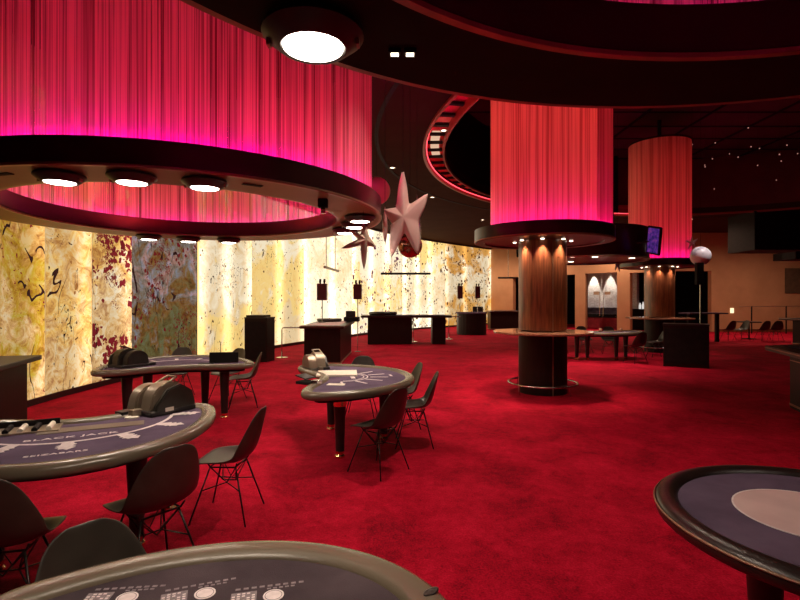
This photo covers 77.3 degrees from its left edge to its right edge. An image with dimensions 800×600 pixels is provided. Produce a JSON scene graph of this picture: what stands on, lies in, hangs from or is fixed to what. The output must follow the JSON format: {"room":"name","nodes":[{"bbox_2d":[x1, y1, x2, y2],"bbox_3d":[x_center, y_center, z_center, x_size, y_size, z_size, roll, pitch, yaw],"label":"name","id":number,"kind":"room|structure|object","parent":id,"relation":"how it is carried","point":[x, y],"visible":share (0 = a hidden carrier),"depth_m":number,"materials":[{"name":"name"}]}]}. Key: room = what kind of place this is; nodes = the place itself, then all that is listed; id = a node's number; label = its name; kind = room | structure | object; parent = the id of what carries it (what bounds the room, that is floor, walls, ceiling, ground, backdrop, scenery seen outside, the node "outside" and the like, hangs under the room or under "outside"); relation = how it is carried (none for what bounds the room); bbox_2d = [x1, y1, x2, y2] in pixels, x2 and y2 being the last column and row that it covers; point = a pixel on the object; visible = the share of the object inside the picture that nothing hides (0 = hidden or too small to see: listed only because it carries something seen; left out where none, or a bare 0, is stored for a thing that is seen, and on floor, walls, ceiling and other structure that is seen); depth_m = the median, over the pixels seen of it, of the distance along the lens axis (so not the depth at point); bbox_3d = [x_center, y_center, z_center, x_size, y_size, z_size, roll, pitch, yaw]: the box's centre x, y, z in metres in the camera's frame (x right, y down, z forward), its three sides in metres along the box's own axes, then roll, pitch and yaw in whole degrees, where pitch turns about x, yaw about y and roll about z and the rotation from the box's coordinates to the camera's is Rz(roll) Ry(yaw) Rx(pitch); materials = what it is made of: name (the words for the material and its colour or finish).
{"room":"games hall","nodes":[
{"label":"games hall","id":0,"kind":"room"},
{"bbox_2d":[0,324,799,599],"bbox_3d":[9.000,1.710,18.000,46.000,0.120,48.000,0,0,0],"label":"floor","id":1,"kind":"structure","parent":0,"point":[523,496],"depth_m":4.90,"materials":[{"name":"red carpet"}]},
{"bbox_2d":[0,355,41,419],"bbox_3d":[-4.243,1.125,4.826,1.000,1.050,1.050,0,0,-17],"label":"bar cabinet","id":2,"kind":"object","parent":1,"relation":"on","point":[13,369],"visible":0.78,"depth_m":5.04,"materials":[{"name":"brown wood"}]},
{"bbox_2d":[0,479,66,584],"bbox_3d":[-1.995,1.233,2.529,0.451,0.826,0.496,0,0,-14],"label":"shell chair","id":3,"kind":"object","parent":1,"relation":"on","point":[21,522],"visible":0.98,"depth_m":2.41,"materials":[{"name":"plastic"}]},
{"bbox_2d":[35,518,146,581],"bbox_3d":[-0.968,1.233,1.693,0.496,0.826,0.451,0,0,37],"label":"shell chair","id":4,"kind":"object","parent":1,"relation":"on","point":[98,541],"visible":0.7,"depth_m":1.83,"materials":[{"name":"plastic"}]},
{"bbox_2d":[0,403,215,572],"bbox_3d":[-2.166,1.260,3.305,1.880,0.779,1.450,0,0,-26],"label":"table","id":5,"kind":"object","parent":1,"relation":"on","point":[81,446],"depth_m":3.17,"materials":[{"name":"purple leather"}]},
{"bbox_2d":[0,417,62,436],"bbox_3d":[-2.617,0.872,3.405,0.520,0.050,0.220,0,0,-26],"label":"tray","id":6,"kind":"object","parent":5,"relation":"on","point":[49,424],"visible":1,"depth_m":3.44,"materials":[{"name":"black plastic"}]},
{"bbox_2d":[36,420,143,434],"bbox_3d":[-2.161,0.896,3.519,0.640,0.004,0.140,0,0,-26],"label":"tray","id":7,"kind":"object","parent":5,"relation":"on","point":[139,422],"depth_m":3.50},
{"bbox_2d":[0,411,198,452],"bbox_3d":[-2.176,0.896,3.329,1.632,0.004,0.781,0,0,-26],"label":"print","id":8,"kind":"object","parent":5,"relation":"on","point":[112,430],"depth_m":3.35,"materials":[{"name":"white fabric"}]},
{"bbox_2d":[115,375,195,417],"bbox_3d":[-1.954,0.755,4.008,0.327,0.282,0.496,0,0,32],"label":"card shuffler","id":9,"kind":"object","parent":5,"relation":"on","point":[161,397],"visible":0.98,"depth_m":3.94,"materials":[{"name":"grey plastic"}]},
{"bbox_2d":[103,444,198,549],"bbox_3d":[-1.452,1.233,2.957,0.496,0.826,0.451,0,0,37],"label":"shell chair","id":10,"kind":"object","parent":1,"relation":"on","point":[171,475],"visible":0.98,"depth_m":2.82,"materials":[{"name":"plastic"}]},
{"bbox_2d":[90,355,254,418],"bbox_3d":[-3.222,1.260,7.224,2.000,0.779,1.604,0,0,-25],"label":"table","id":11,"kind":"object","parent":1,"relation":"on","point":[171,363],"visible":0.64,"depth_m":6.83,"materials":[{"name":"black leather"}]},
{"bbox_2d":[107,346,155,368],"bbox_3d":[-3.643,0.755,6.804,0.327,0.282,0.496,0,0,30],"label":"card shuffler","id":12,"kind":"object","parent":11,"relation":"on","point":[126,357],"visible":1,"depth_m":6.67,"materials":[{"name":"black plastic"}]},
{"bbox_2d":[209,352,238,362],"bbox_3d":[-2.520,0.822,7.160,0.400,0.150,0.080,0,0,-8],"label":"screen","id":13,"kind":"object","parent":11,"relation":"on","point":[214,357],"visible":1,"depth_m":7.14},
{"bbox_2d":[164,347,194,394],"bbox_3d":[-3.752,1.233,8.472,0.451,0.826,0.496,0,0,-6],"label":"shell chair","id":14,"kind":"object","parent":1,"relation":"on","point":[181,350],"visible":0.38,"depth_m":8.67,"materials":[{"name":"metal"}]},
{"bbox_2d":[0,540,445,599],"bbox_3d":[-0.379,1.260,1.254,1.140,0.780,1.520,0,0,-43],"label":"table","id":15,"kind":"object","parent":1,"relation":"on","point":[262,569],"visible":1,"depth_m":1.61,"materials":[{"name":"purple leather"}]},
{"bbox_2d":[84,593,109,599],"bbox_3d":[-0.911,0.896,1.500,0.067,0.001,0.054,0,0,-6],"label":"print","id":16,"kind":"object","parent":15,"relation":"on","point":[87,596],"depth_m":1.51,"materials":[{"name":"white fabric"}]},
{"bbox_2d":[95,584,165,590],"bbox_3d":[-0.839,0.897,1.553,0.207,0.001,0.024,0,0,-6],"label":"print","id":17,"kind":"object","parent":15,"relation":"on","point":[126,587],"depth_m":1.56,"materials":[{"name":"grey fabric"}]},
{"bbox_2d":[162,592,185,599],"bbox_3d":[-0.681,0.896,1.502,0.067,0.001,0.054,0,0,-20],"label":"print","id":18,"kind":"object","parent":15,"relation":"on","point":[169,595],"depth_m":1.51,"materials":[{"name":"white fabric"}]},
{"bbox_2d":[165,577,235,591],"bbox_3d":[-0.624,0.897,1.571,0.207,0.001,0.024,0,0,-20],"label":"print","id":19,"kind":"object","parent":15,"relation":"on","point":[223,581],"depth_m":1.57,"materials":[{"name":"grey fabric"}]},
{"bbox_2d":[231,592,254,599],"bbox_3d":[-0.471,0.896,1.502,0.067,0.001,0.054,0,0,-13],"label":"print","id":20,"kind":"object","parent":15,"relation":"on","point":[234,595],"depth_m":1.51,"materials":[{"name":"white fabric"}]},
{"bbox_2d":[235,580,303,590],"bbox_3d":[-0.407,0.897,1.564,0.207,0.001,0.024,0,0,-13],"label":"print","id":21,"kind":"object","parent":15,"relation":"on","point":[286,584],"depth_m":1.57,"materials":[{"name":"grey fabric"}]},
{"bbox_2d":[188,406,266,526],"bbox_3d":[-1.288,1.233,3.839,0.496,0.826,0.451,0,0,3],"label":"shell chair","id":22,"kind":"object","parent":1,"relation":"on","point":[226,454],"visible":0.96,"depth_m":3.75,"materials":[{"name":"grey plastic"}]},
{"bbox_2d":[209,348,246,398],"bbox_3d":[-2.839,1.233,8.319,0.451,0.826,0.496,0,0,29],"label":"shell chair","id":23,"kind":"object","parent":1,"relation":"on","point":[241,351],"visible":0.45,"depth_m":8.36,"materials":[{"name":"metal"}]},
{"bbox_2d":[228,352,261,409],"bbox_3d":[-2.399,1.233,7.757,0.496,0.826,0.451,0,0,-18],"label":"shell chair","id":24,"kind":"object","parent":1,"relation":"on","point":[254,370],"visible":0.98,"depth_m":7.71,"materials":[{"name":"plastic"}]},
{"bbox_2d":[244,315,274,361],"bbox_3d":[-3.800,1.028,13.553,0.660,1.245,0.514,0,0,10],"label":"podium","id":25,"kind":"object","parent":1,"relation":"on","point":[259,330],"visible":0.96,"depth_m":13.32,"materials":[{"name":"brown wood"}]},
{"bbox_2d":[299,321,354,363],"bbox_3d":[-1.985,1.148,14.175,1.138,1.004,3.058,0,0,0],"label":"desk","id":26,"kind":"object","parent":1,"relation":"on","point":[333,339],"depth_m":12.75,"materials":[{"name":"brown wood"}]},
{"bbox_2d":[317,279,327,322],"bbox_3d":[-2.240,0.019,14.400,0.270,1.255,0.270,0,0,0],"label":"lamp","id":27,"kind":"object","parent":26,"relation":"on","point":[322,289],"visible":1,"depth_m":14.27,"materials":[{"name":"metal"}]},
{"bbox_2d":[344,311,359,321],"bbox_3d":[-1.445,0.486,15.000,0.450,0.320,0.400,0,0,0],"label":"machine","id":28,"kind":"object","parent":26,"relation":"on","point":[350,315],"visible":1,"depth_m":14.81,"materials":[{"name":"black paint"}]},
{"bbox_2d":[298,364,414,458],"bbox_3d":[-0.507,1.260,5.868,1.330,0.779,2.240,0,0,-12],"label":"table","id":29,"kind":"object","parent":1,"relation":"on","point":[371,381],"visible":0.86,"depth_m":5.25,"materials":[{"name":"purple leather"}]},
{"bbox_2d":[295,373,321,384],"bbox_3d":[-0.966,0.848,5.344,0.266,0.096,0.160,0,0,30],"label":"holder","id":30,"kind":"object","parent":29,"relation":"on","point":[304,376],"visible":0.9,"depth_m":5.32,"materials":[{"name":"black paint"}]},
{"bbox_2d":[300,349,329,370],"bbox_3d":[-1.088,0.771,6.483,0.291,0.251,0.441,0,0,-30],"label":"card shuffler","id":31,"kind":"object","parent":29,"relation":"on","point":[316,361],"visible":0.93,"depth_m":6.42,"materials":[{"name":"beige plastic"}]},
{"bbox_2d":[316,370,356,376],"bbox_3d":[-0.762,0.886,6.047,0.480,0.020,0.400,0,0,-6],"label":"paper pad","id":32,"kind":"object","parent":29,"relation":"on","point":[330,373],"visible":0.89,"depth_m":5.96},
{"bbox_2d":[340,371,381,382],"bbox_3d":[-0.449,0.896,5.881,0.588,0.003,1.160,0,0,-12],"label":"print","id":33,"kind":"object","parent":29,"relation":"on","point":[362,376],"depth_m":5.72,"materials":[{"name":"white fabric"}]},
{"bbox_2d":[353,280,361,351],"bbox_3d":[-1.350,0.506,15.950,0.260,2.289,0.260,0,0,0],"label":"lamp","id":34,"kind":"object","parent":1,"relation":"on","point":[357,288],"visible":1,"depth_m":15.82,"materials":[{"name":"metal"}]},
{"bbox_2d":[345,356,377,417],"bbox_3d":[-0.549,1.233,7.102,0.451,0.826,0.496,0,0,3],"label":"shell chair","id":35,"kind":"object","parent":1,"relation":"on","point":[362,360],"visible":0.23,"depth_m":7.32,"materials":[{"name":"metal"}]},
{"bbox_2d":[347,387,408,480],"bbox_3d":[-0.183,1.233,4.806,0.496,0.826,0.451,0,0,38],"label":"shell chair","id":36,"kind":"object","parent":1,"relation":"on","point":[392,410],"visible":1,"depth_m":4.67,"materials":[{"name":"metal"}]},
{"bbox_2d":[388,362,422,431],"bbox_3d":[0.041,1.233,6.505,0.496,0.826,0.451,0,0,-14],"label":"shell chair","id":37,"kind":"object","parent":1,"relation":"on","point":[417,370],"visible":0.48,"depth_m":6.56,"materials":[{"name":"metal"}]},
{"bbox_2d":[361,312,451,343],"bbox_3d":[0.235,1.050,19.025,3.370,1.200,1.150,0,0,0],"label":"countertop","id":38,"kind":"structure","parent":1,"relation":"on","point":[383,327],"depth_m":18.55,"materials":[{"name":"brown wood"}]},
{"bbox_2d":[395,371,438,448],"bbox_3d":[0.192,1.233,5.720,0.496,0.826,0.451,0,0,0],"label":"shell chair","id":39,"kind":"object","parent":1,"relation":"on","point":[424,401],"visible":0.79,"depth_m":5.72,"materials":[{"name":"metal"}]},
{"bbox_2d":[456,312,486,334],"bbox_3d":[3.450,1.115,23.946,1.442,1.070,1.080,0,0,0],"label":"countertop","id":40,"kind":"structure","parent":1,"relation":"on","point":[469,323],"depth_m":23.51,"materials":[{"name":"brown wood"}]},
{"bbox_2d":[486,310,517,329],"bbox_3d":[6.100,1.123,28.100,2.368,1.054,1.168,0,0,0],"label":"countertop","id":41,"kind":"structure","parent":1,"relation":"on","point":[496,319],"depth_m":27.60,"materials":[{"name":"brown wood"}]},
{"bbox_2d":[474,219,615,396],"bbox_3d":[2.565,0.195,9.000,2.509,2.910,2.509,0,0,0],"label":"round column","id":42,"kind":"structure","parent":1,"relation":"on","point":[542,332],"depth_m":8.62,"materials":[{"name":"brown wood"}]},
{"bbox_2d":[574,330,643,359],"bbox_3d":[5.578,1.260,13.851,2.700,0.779,1.200,0,0,-5],"label":"table","id":43,"kind":"object","parent":1,"relation":"on","point":[616,334],"visible":0.6,"depth_m":13.69,"materials":[{"name":"black wood"}]},
{"bbox_2d":[623,332,647,363],"bbox_3d":[6.156,1.233,13.029,0.451,0.826,0.496,0,0,-17],"label":"shell chair","id":44,"kind":"object","parent":1,"relation":"on","point":[640,340],"visible":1,"depth_m":12.85,"materials":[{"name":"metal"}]},
{"bbox_2d":[632,309,643,329],"bbox_3d":[13.735,1.075,27.451,0.600,1.150,1.800,0,0,-40],"label":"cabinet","id":45,"kind":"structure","parent":1,"relation":"on","point":[637,324],"depth_m":27.66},
{"bbox_2d":[619,257,695,352],"bbox_3d":[8.300,0.195,16.000,2.372,2.910,2.372,0,0,0],"label":"round column","id":46,"kind":"structure","parent":1,"relation":"on","point":[659,273],"depth_m":15.62,"materials":[{"name":"brown wood"}]},
{"bbox_2d":[663,323,709,368],"bbox_3d":[7.141,1.120,12.503,1.000,1.060,0.614,0,0,29],"label":"podium","id":47,"kind":"object","parent":1,"relation":"on","point":[684,344],"visible":1,"depth_m":12.24,"materials":[{"name":"brown wood"}]},
{"bbox_2d":[695,263,703,322],"bbox_3d":[7.780,0.340,13.000,0.280,2.620,0.280,0,0,0],"label":"sign post","id":48,"kind":"object","parent":1,"relation":"on","point":[699,267],"visible":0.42,"depth_m":12.94,"materials":[{"name":"metal"}]},
{"bbox_2d":[679,312,727,341],"bbox_3d":[12.000,1.075,19.800,1.500,1.150,0.800,0,0,0],"label":"table","id":49,"kind":"object","parent":1,"relation":"on","point":[689,314],"visible":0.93,"depth_m":19.74,"materials":[{"name":"black wood"}]},
{"bbox_2d":[653,465,799,599],"bbox_3d":[1.775,1.260,2.020,1.341,0.779,1.341,0,0,-6],"label":"table","id":50,"kind":"object","parent":1,"relation":"on","point":[746,518],"visible":1,"depth_m":2.06,"materials":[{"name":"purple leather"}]},
{"bbox_2d":[739,306,799,333],"bbox_3d":[20.700,0.950,24.600,8.000,1.400,0.060,0,0,0],"label":"railing","id":51,"kind":"object","parent":1,"relation":"on","point":[739,306],"visible":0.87,"depth_m":24.58,"materials":[{"name":"brown metal"}]},
{"bbox_2d":[765,344,799,411],"bbox_3d":[6.615,1.183,7.450,2.577,0.933,2.310,0,0,0],"label":"countertop","id":52,"kind":"structure","parent":1,"relation":"on","point":[793,350],"depth_m":7.50,"materials":[{"name":"brown wood"}]},
{"bbox_2d":[778,318,799,343],"bbox_3d":[16.000,1.158,18.000,3.408,0.984,1.808,0,0,0],"label":"countertop","id":53,"kind":"structure","parent":1,"relation":"on","point":[796,321],"depth_m":18.41,"materials":[{"name":"brown wood"}]},
{"bbox_2d":[5,0,799,247],"bbox_3d":[9.000,-3.625,18.000,46.000,0.250,48.000,0,0,0],"label":"ceiling","id":54,"kind":"structure","parent":0,"point":[406,118],"depth_m":13.51,"materials":[{"name":"brown paint"}]},
{"bbox_2d":[0,0,371,222],"bbox_3d":[-2.732,-2.297,6.367,4.740,2.405,4.740,0,0,0],"label":"curtain","id":55,"kind":"object","parent":54,"relation":"hanging from","point":[42,92],"visible":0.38,"depth_m":4.23,"materials":[{"name":"fabric"}]},
{"bbox_2d":[0,135,381,240],"bbox_3d":[-2.732,-1.163,6.367,4.995,0.239,4.995,0,0,21],"label":"ring","id":56,"kind":"object","parent":55,"relation":"hanging from","point":[90,156],"visible":0.89,"depth_m":4.60,"materials":[{"name":"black paint"}]},
{"bbox_2d":[31,168,87,186],"bbox_3d":[-2.819,-1.006,4.145,0.390,0.085,0.390,0,0,0],"label":"lamp","id":57,"kind":"object","parent":56,"relation":"attached to","point":[58,177],"visible":1,"depth_m":4.04,"materials":[{"name":"black paint"}]},
{"bbox_2d":[105,169,157,186],"bbox_3d":[-2.231,-1.006,4.163,0.390,0.085,0.390,0,0,0],"label":"lamp","id":58,"kind":"object","parent":56,"relation":"attached to","point":[126,177],"visible":1,"depth_m":4.06,"materials":[{"name":"brown metal"}]},
{"bbox_2d":[135,234,161,240],"bbox_3d":[-4.051,-1.006,8.065,0.390,0.085,0.390,0,0,0],"label":"lamp","id":59,"kind":"object","parent":56,"relation":"attached to","point":[147,237],"visible":1,"depth_m":7.94,"materials":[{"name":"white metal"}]},
{"bbox_2d":[176,236,200,242],"bbox_3d":[-3.538,-1.006,8.360,0.390,0.085,0.390,0,0,0],"label":"lamp","id":60,"kind":"object","parent":56,"relation":"attached to","point":[186,239],"visible":1,"depth_m":8.23,"materials":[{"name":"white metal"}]},
{"bbox_2d":[180,175,227,191],"bbox_3d":[-1.700,-1.006,4.356,0.390,0.085,0.390,0,0,0],"label":"lamp","id":61,"kind":"object","parent":56,"relation":"attached to","point":[204,183],"visible":1,"depth_m":4.24,"materials":[{"name":"brown metal"}]},
{"bbox_2d":[217,237,240,243],"bbox_3d":[-2.911,-1.006,8.509,0.390,0.085,0.390,0,0,0],"label":"lamp","id":62,"kind":"object","parent":56,"relation":"attached to","point":[226,240],"visible":1,"depth_m":8.38,"materials":[{"name":"brown metal"}]},
{"bbox_2d":[332,227,358,234],"bbox_3d":[-0.796,-1.006,7.303,0.390,0.085,0.390,0,0,0],"label":"lamp","id":63,"kind":"object","parent":56,"relation":"attached to","point":[338,230],"visible":0.8,"depth_m":7.18,"materials":[{"name":"brown metal"}]},
{"bbox_2d":[341,221,368,228],"bbox_3d":[-0.606,-1.006,6.736,0.390,0.085,0.390,0,0,0],"label":"lamp","id":64,"kind":"object","parent":56,"relation":"attached to","point":[347,225],"visible":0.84,"depth_m":6.62,"materials":[{"name":"brown metal"}]},
{"bbox_2d":[342,211,374,267],"bbox_3d":[-0.483,-0.702,5.856,0.468,0.696,0.110,0,0,-37],"label":"star","id":65,"kind":"object","parent":56,"relation":"hanging from","point":[363,240],"visible":1,"depth_m":5.86,"materials":[{"name":"beige plastic"}]},
{"bbox_2d":[344,213,375,223],"bbox_3d":[-0.497,-1.006,6.218,0.390,0.085,0.390,0,0,0],"label":"lamp","id":66,"kind":"object","parent":56,"relation":"attached to","point":[357,218],"visible":0.98,"depth_m":6.10,"materials":[{"name":"brown metal"}]},
{"bbox_2d":[372,110,389,203],"bbox_3d":[-0.432,-2.626,9.200,0.508,1.748,0.508,0,0,0],"label":"ball","id":67,"kind":"object","parent":54,"relation":"hanging from","point":[379,184],"visible":0.57,"depth_m":9.03,"materials":[{"name":"red plastic"}]},
{"bbox_2d":[384,172,427,256],"bbox_3d":[0.076,-2.029,6.497,0.575,2.942,0.150,0,0,6],"label":"star","id":68,"kind":"object","parent":54,"relation":"hanging from","point":[404,218],"visible":1,"depth_m":6.46,"materials":[{"name":"pink plastic"}]},
{"bbox_2d":[381,217,430,274],"bbox_3d":[0.235,-2.263,20.300,2.030,2.475,0.090,0,0,0],"label":"light bar","id":69,"kind":"object","parent":54,"relation":"hanging from","point":[391,273],"visible":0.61,"depth_m":20.28,"materials":[{"name":"metal"}]},
{"bbox_2d":[398,234,421,257],"bbox_3d":[0.152,-2.071,7.600,0.374,2.859,0.374,0,0,0],"label":"ball","id":70,"kind":"object","parent":54,"relation":"hanging from","point":[405,248],"visible":0.65,"depth_m":7.47,"materials":[{"name":"glass"}]},
{"bbox_2d":[425,95,627,213],"bbox_3d":[6.608,-3.640,10.242,11.844,0.320,18.759,0,0,-15],"label":"cove slats","id":71,"kind":"object","parent":54,"relation":"attached to","point":[436,141],"visible":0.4,"depth_m":11.36,"materials":[{"name":"red paint"}]},
{"bbox_2d":[375,82,731,217],"bbox_3d":[9.945,-3.494,11.150,21.000,0.012,21.000,0,0,0],"label":"trim","id":72,"kind":"structure","parent":54,"relation":"attached to","point":[395,85],"depth_m":11.07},
{"bbox_2d":[423,94,799,215],"bbox_3d":[9.945,-3.485,11.150,18.860,0.070,18.860,0,0,0],"label":"trim","id":73,"kind":"structure","parent":54,"relation":"attached to","point":[452,97],"depth_m":14.80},
{"bbox_2d":[608,0,758,3],"bbox_3d":[1.217,-2.297,0.250,4.740,2.405,4.740,0,0,0],"label":"curtain","id":74,"kind":"object","parent":54,"relation":"hanging from","point":[630,1],"visible":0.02,"depth_m":2.61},
{"bbox_2d":[180,0,799,108],"bbox_3d":[1.217,-1.167,0.250,4.995,0.233,4.995,0,0,-4],"label":"ceiling","id":75,"kind":"structure","parent":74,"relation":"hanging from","point":[557,53],"depth_m":2.16,"materials":[{"name":"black paint"}]},
{"bbox_2d":[261,2,363,64],"bbox_3d":[-0.335,-1.006,1.930,0.390,0.085,0.390,0,0,0],"label":"lamp","id":76,"kind":"object","parent":75,"relation":"attached to","point":[312,33],"visible":1,"depth_m":1.84,"materials":[{"name":"brown metal"}]},
{"bbox_2d":[388,48,415,56],"bbox_3d":[0.010,-1.039,2.100,0.116,0.022,0.040,0,0,0],"label":"light","id":77,"kind":"object","parent":75,"relation":"attached to","point":[393,52],"visible":1,"depth_m":2.08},
{"bbox_2d":[728,211,799,253],"bbox_3d":[21.950,-2.735,20.400,16.100,1.530,1.600,0,0,0],"label":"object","id":78,"kind":"structure","parent":54,"relation":"attached to","point":[770,232],"depth_m":19.60,"materials":[{"name":"black"}]},
{"bbox_2d":[588,273,638,308],"bbox_3d":[12.547,-0.450,30.162,0.300,4.200,3.570,0,0,-40],"label":"wall","id":79,"kind":"structure","parent":0,"point":[635,276],"depth_m":28.80,"materials":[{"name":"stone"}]},
{"bbox_2d":[445,146,799,207],"bbox_3d":[9.945,-4.750,11.150,19.000,2.000,19.000,0,0,0],"label":"wall","id":80,"kind":"structure","parent":0,"point":[727,180],"depth_m":19.81,"materials":[{"name":"paint"}]},
{"bbox_2d":[468,100,799,158],"bbox_3d":[10.152,-5.725,11.700,18.815,0.050,17.400,0,0,0],"label":"trim","id":81,"kind":"structure","parent":80,"relation":"attached to","point":[797,102],"depth_m":16.50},
{"bbox_2d":[469,0,799,159],"bbox_3d":[9.000,-5.850,18.000,46.000,0.200,48.000,0,0,0],"label":"ceiling","id":82,"kind":"structure","parent":0,"point":[624,119],"depth_m":16.38,"materials":[{"name":"paint"}]},
{"bbox_2d":[446,99,616,211],"bbox_3d":[4.461,-4.625,11.726,6.732,2.250,17.232,0,0,6],"label":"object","id":83,"kind":"structure","parent":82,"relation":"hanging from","point":[468,145],"depth_m":15.60,"materials":[{"name":"black"}]},
{"bbox_2d":[491,100,596,224],"bbox_3d":[2.565,-3.425,9.000,1.840,4.650,1.840,0,0,0],"label":"curtain","id":84,"kind":"object","parent":82,"relation":"hanging from","point":[544,158],"visible":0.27,"depth_m":8.20,"materials":[{"name":"fabric"}]},
{"bbox_2d":[597,108,612,222],"bbox_3d":[3.522,-3.425,8.788,0.380,4.650,1.725,0,0,13],"label":"curtain","id":85,"kind":"object","parent":82,"relation":"hanging from","point":[604,115],"visible":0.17,"depth_m":8.12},
{"bbox_2d":[567,108,649,264],"bbox_3d":[5.000,-3.400,13.600,3.240,4.700,3.240,0,0,0],"label":"round canopy","id":86,"kind":"object","parent":82,"relation":"hanging from","point":[625,249],"visible":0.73,"depth_m":12.17,"materials":[{"name":"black paint"}]},
{"bbox_2d":[637,225,662,255],"bbox_3d":[5.940,-1.400,11.838,0.148,0.732,0.733,0,0,-18],"label":"monitor","id":87,"kind":"object","parent":86,"relation":"attached to","point":[654,233],"visible":1,"depth_m":11.71,"materials":[{"name":"black paint"}]},
{"bbox_2d":[615,116,619,271],"bbox_3d":[6.787,-3.309,15.600,0.392,4.882,0.080,0,0,-18],"label":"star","id":88,"kind":"object","parent":82,"relation":"hanging from","point":[616,265],"visible":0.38,"depth_m":15.60,"materials":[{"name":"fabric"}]},
{"bbox_2d":[627,120,692,148],"bbox_3d":[8.300,-5.350,16.000,1.860,0.800,1.860,0,0,0],"label":"cap","id":89,"kind":"object","parent":82,"relation":"hanging from","point":[658,121],"visible":0.23,"depth_m":15.47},
{"bbox_2d":[628,136,691,257],"bbox_3d":[8.300,-3.025,16.000,1.812,3.850,1.812,0,0,0],"label":"curtain","id":90,"kind":"object","parent":89,"relation":"hanging from","point":[659,168],"visible":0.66,"depth_m":15.19,"materials":[{"name":"fabric"}]},
{"bbox_2d":[690,106,711,264],"bbox_3d":[8.053,-3.337,13.400,0.509,4.825,0.509,0,0,0],"label":"ball","id":91,"kind":"object","parent":82,"relation":"hanging from","point":[700,254],"visible":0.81,"depth_m":13.29,"materials":[{"name":"white plastic"}]},
{"bbox_2d":[567,271,707,323],"bbox_3d":[15.117,-0.650,32.267,14.899,4.600,0.191,0,0,33],"label":"wall","id":92,"kind":"structure","parent":0,"point":[687,294],"depth_m":30.68,"materials":[{"name":"paint"}]},
{"bbox_2d":[491,233,799,331],"bbox_3d":[18.323,-0.925,27.484,27.012,5.150,5.807,0,0,17],"label":"wall","id":93,"kind":"structure","parent":0,"point":[734,280],"depth_m":26.00,"materials":[{"name":"paint"}]},
{"bbox_2d":[587,274,616,329],"bbox_3d":[11.337,0.095,28.101,0.083,3.090,1.800,0,0,-40],"label":"door","id":94,"kind":"structure","parent":93,"relation":"in","point":[601,288],"depth_m":28.14,"materials":[{"name":"white"}]},
{"bbox_2d":[785,268,799,292],"bbox_3d":[20.600,-1.000,25.975,1.200,1.300,0.030,0,0,0],"label":"panel","id":95,"kind":"object","parent":93,"relation":"attached to","point":[792,275],"visible":1,"depth_m":25.96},
{"bbox_2d":[773,251,799,260],"bbox_3d":[22.200,-1.635,18.750,15.600,0.270,1.100,0,0,0],"label":"ceiling","id":96,"kind":"structure","parent":0,"point":[788,256],"depth_m":18.63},
{"bbox_3d":[0.014,-0.925,18.653,12.193,5.150,31.094,0,0,0],"label":"wall","id":97,"kind":"structure","parent":0,"visible":0},
{"bbox_2d":[27,323,486,406],"bbox_3d":[-1.288,1.600,19.318,4.468,0.100,32.758,0,0,19],"label":"baseboard","id":98,"kind":"structure","parent":97,"relation":"attached to","point":[41,399],"depth_m":9.09,"materials":[{"name":"black paint"}]},
{"bbox_2d":[0,185,44,399],"bbox_3d":[-5.774,-0.925,7.632,0.064,4.950,1.005,0,0,-4],"label":"art panel","id":99,"kind":"object","parent":98,"relation":"on","point":[22,246],"visible":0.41,"depth_m":7.67,"materials":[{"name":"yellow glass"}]},
{"bbox_2d":[45,182,91,394],"bbox_3d":[-5.796,-0.925,8.737,0.063,4.950,1.179,0,0,2],"label":"art panel","id":100,"kind":"object","parent":98,"relation":"on","point":[68,253],"visible":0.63,"depth_m":8.69,"materials":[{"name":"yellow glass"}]},
{"bbox_2d":[92,182,131,382],"bbox_3d":[-5.721,-0.925,9.926,0.057,4.950,1.176,0,0,5],"label":"art panel","id":101,"kind":"object","parent":98,"relation":"on","point":[111,254],"visible":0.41,"depth_m":9.86,"materials":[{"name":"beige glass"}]},
{"bbox_2d":[132,186,196,356],"bbox_3d":[-5.547,-0.925,11.834,0.063,4.950,2.624,0,0,8],"label":"art panel","id":102,"kind":"object","parent":98,"relation":"on","point":[164,270],"visible":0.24,"depth_m":11.76,"materials":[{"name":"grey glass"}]},
{"bbox_2d":[197,191,251,354],"bbox_3d":[-5.019,-0.925,14.487,0.077,4.950,2.760,0,0,12],"label":"art panel","id":103,"kind":"object","parent":98,"relation":"on","point":[224,271],"visible":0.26,"depth_m":14.30,"materials":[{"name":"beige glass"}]},
{"bbox_2d":[252,200,303,344],"bbox_3d":[-4.205,-0.925,17.404,0.090,4.950,3.276,0,0,19],"label":"art panel","id":104,"kind":"object","parent":98,"relation":"on","point":[277,265],"visible":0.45,"depth_m":17.47,"materials":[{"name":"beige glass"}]},
{"bbox_2d":[304,213,351,333],"bbox_3d":[-2.932,-0.925,20.771,0.066,4.950,3.895,0,0,22],"label":"art panel","id":105,"kind":"object","parent":98,"relation":"on","point":[339,301],"visible":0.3,"depth_m":20.67,"materials":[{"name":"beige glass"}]},
{"bbox_2d":[352,229,401,333],"bbox_3d":[-1.107,-0.925,24.727,0.175,4.950,4.798,0,0,28],"label":"art panel","id":106,"kind":"object","parent":98,"relation":"on","point":[380,293],"visible":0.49,"depth_m":24.70,"materials":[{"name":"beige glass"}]},
{"bbox_2d":[402,240,444,327],"bbox_3d":[1.364,-0.925,28.493,0.112,4.950,4.204,0,0,38],"label":"art panel","id":107,"kind":"object","parent":98,"relation":"on","point":[421,294],"visible":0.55,"depth_m":28.62,"materials":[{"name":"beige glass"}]},
{"bbox_2d":[445,244,490,325],"bbox_3d":[4.432,-0.925,32.078,0.062,4.950,5.206,0,0,42],"label":"art panel","id":108,"kind":"object","parent":98,"relation":"on","point":[468,266],"visible":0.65,"depth_m":31.83,"materials":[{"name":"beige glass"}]},
{"bbox_2d":[273,197,490,249],"bbox_3d":[-1.292,-3.450,19.319,4.459,0.100,32.758,0,0,19],"label":"trim","id":109,"kind":"structure","parent":97,"relation":"attached to","point":[273,197],"depth_m":29.73,"materials":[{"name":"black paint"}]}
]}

